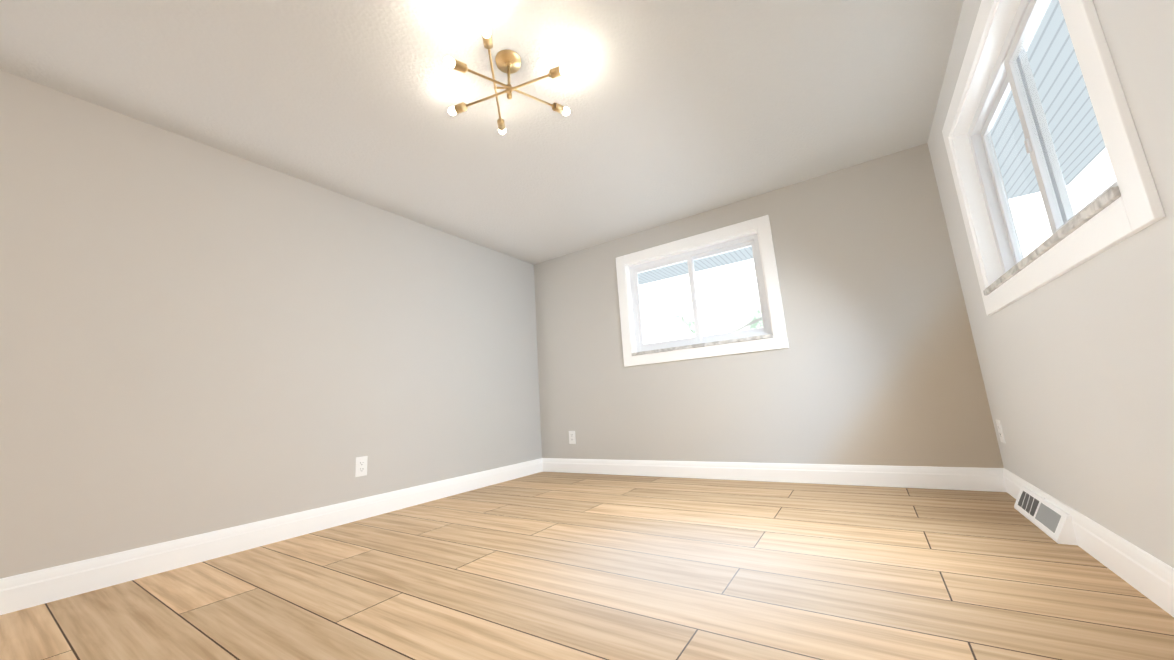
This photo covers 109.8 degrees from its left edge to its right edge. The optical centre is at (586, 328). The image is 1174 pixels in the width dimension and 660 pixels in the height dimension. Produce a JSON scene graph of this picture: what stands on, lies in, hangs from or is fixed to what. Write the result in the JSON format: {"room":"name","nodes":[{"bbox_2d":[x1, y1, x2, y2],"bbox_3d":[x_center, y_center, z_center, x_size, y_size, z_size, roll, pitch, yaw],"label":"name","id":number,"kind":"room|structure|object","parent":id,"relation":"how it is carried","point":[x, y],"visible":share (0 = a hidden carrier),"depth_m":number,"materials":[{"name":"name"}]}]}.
{"room":"empty bedroom","nodes":[
{"label":"empty bedroom","id":0,"kind":"room"},
{"bbox_2d":[0,69,541,578],"bbox_3d":[-1.994,0.144,2.910,0.160,2.440,5.180,-10,-12,33],"label":"wall","id":1,"kind":"structure","parent":0,"point":[196,337],"depth_m":2.44,"materials":[{"name":"paint"}]},
{"bbox_2d":[0,458,542,614],"bbox_3d":[-1.848,1.258,2.656,0.017,0.143,4.860,-10,-12,33],"label":"baseboard","id":2,"kind":"structure","parent":1,"relation":"attached to","point":[31,589],"depth_m":2.29,"materials":[{"name":"white wood"}]},
{"bbox_2d":[355,456,367,476],"bbox_3d":[-1.656,1.013,3.029,0.008,0.138,0.086,-10,-12,33],"label":"electrical outlet","id":3,"kind":"object","parent":1,"relation":"attached to","point":[361,467],"visible":1,"depth_m":3.02,"materials":[{"name":"white plastic"}]},
{"bbox_2d":[0,0,963,264],"bbox_3d":[-0.427,-1.405,2.070,4.134,0.100,5.180,-10,-12,33],"label":"ceiling","id":4,"kind":"structure","parent":0,"point":[682,108],"depth_m":2.29,"materials":[{"name":"paint"}]},
{"bbox_2d":[444,24,569,133],"bbox_3d":[-0.391,-1.241,2.046,0.642,0.236,0.627,-10,-12,33],"label":"ceiling light","id":5,"kind":"object","parent":4,"relation":"hanging from","point":[508,62],"visible":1,"depth_m":2.03,"materials":[{"name":"gold metal"}]},
{"bbox_2d":[0,472,1173,659],"bbox_3d":[-0.266,1.088,1.613,4.134,0.100,5.180,-10,-12,33],"label":"floor","id":6,"kind":"structure","parent":0,"point":[557,566],"depth_m":1.62,"materials":[{"name":"brown wood"}]},
{"bbox_2d":[1014,486,1076,544],"bbox_3d":[2.200,0.886,2.006,0.062,0.126,0.620,-10,-12,33],"label":"floor vent","id":7,"kind":"object","parent":6,"relation":"in","point":[1050,519],"visible":1,"depth_m":1.91,"materials":[{"name":"white metal"}]},
{"bbox_2d":[534,143,1003,467],"bbox_3d":[1.047,0.130,3.909,3.814,2.440,0.160,-10,-12,33],"label":"wall","id":8,"kind":"structure","parent":0,"point":[876,362],"depth_m":3.31,"materials":[{"name":"paint"}]},
{"bbox_2d":[569,431,575,443],"bbox_3d":[-0.162,1.181,4.475,0.086,0.138,0.008,-10,-12,33],"label":"electrical outlet","id":9,"kind":"object","parent":8,"relation":"attached to","point":[572,439],"visible":1,"depth_m":4.47,"materials":[{"name":"white plastic"}]},
{"bbox_2d":[616,215,788,366],"bbox_3d":[1.022,-0.291,3.961,1.536,1.170,0.157,-10,-12,33],"label":"window unit","id":10,"kind":"structure","parent":8,"relation":"in","point":[690,257],"depth_m":3.90,"materials":[{"name":"white plastic"}]},
{"bbox_2d":[631,334,773,355],"bbox_3d":[1.028,0.165,3.842,1.336,0.030,0.097,-10,-12,33],"label":"window sill","id":11,"kind":"structure","parent":8,"relation":"attached to","point":[708,344],"depth_m":3.75,"materials":[{"name":"stone"}]},
{"bbox_2d":[542,458,1005,491],"bbox_3d":[1.071,1.248,3.629,3.814,0.143,0.017,-10,-12,33],"label":"baseboard","id":12,"kind":"structure","parent":8,"relation":"attached to","point":[966,478],"depth_m":3.21,"materials":[{"name":"white wood"}]},
{"bbox_2d":[638,141,1105,284],"bbox_3d":[1.366,-0.803,4.377,5.324,0.080,0.750,-10,-12,33],"label":"roof eave","id":13,"kind":"object","parent":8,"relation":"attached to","point":[649,276],"depth_m":3.21},
{"bbox_2d":[927,0,1173,567],"bbox_3d":[1.301,-0.461,0.773,0.160,2.440,5.180,-10,-12,33],"label":"wall","id":14,"kind":"structure","parent":0,"point":[1077,366],"depth_m":1.35,"materials":[{"name":"paint"}]},
{"bbox_2d":[996,419,1004,442],"bbox_3d":[2.549,0.633,2.544,0.008,0.138,0.086,-10,-12,33],"label":"electrical outlet","id":15,"kind":"object","parent":14,"relation":"attached to","point":[1000,430],"visible":0.98,"depth_m":2.53,"materials":[{"name":"white plastic"}]},
{"bbox_2d":[990,0,1103,168],"bbox_3d":[1.494,-1.518,0.523,0.750,0.080,5.620,-10,-12,33],"label":"neighboring house siding","id":16,"kind":"object","parent":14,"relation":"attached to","point":[1073,109],"depth_m":2.24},
{"bbox_2d":[983,186,1120,295],"bbox_3d":[1.839,-0.286,1.667,0.097,0.030,1.450,-10,-12,33],"label":"window sill","id":17,"kind":"structure","parent":14,"relation":"attached to","point":[1101,202],"depth_m":1.37,"materials":[{"name":"stone"}]},
{"bbox_2d":[942,0,1164,315],"bbox_3d":[1.843,-0.754,1.729,0.157,1.170,1.650,-10,-12,33],"label":"window","id":18,"kind":"structure","parent":14,"relation":"in","point":[1012,71],"depth_m":1.69,"materials":[{"name":"white plastic"}]},
{"bbox_2d":[1003,468,1173,616],"bbox_3d":[1.300,0.680,0.614,0.017,0.143,4.860,-10,-12,33],"label":"baseboard","id":19,"kind":"structure","parent":14,"relation":"attached to","point":[1148,575],"depth_m":1.42,"materials":[{"name":"white wood"}]}
]}

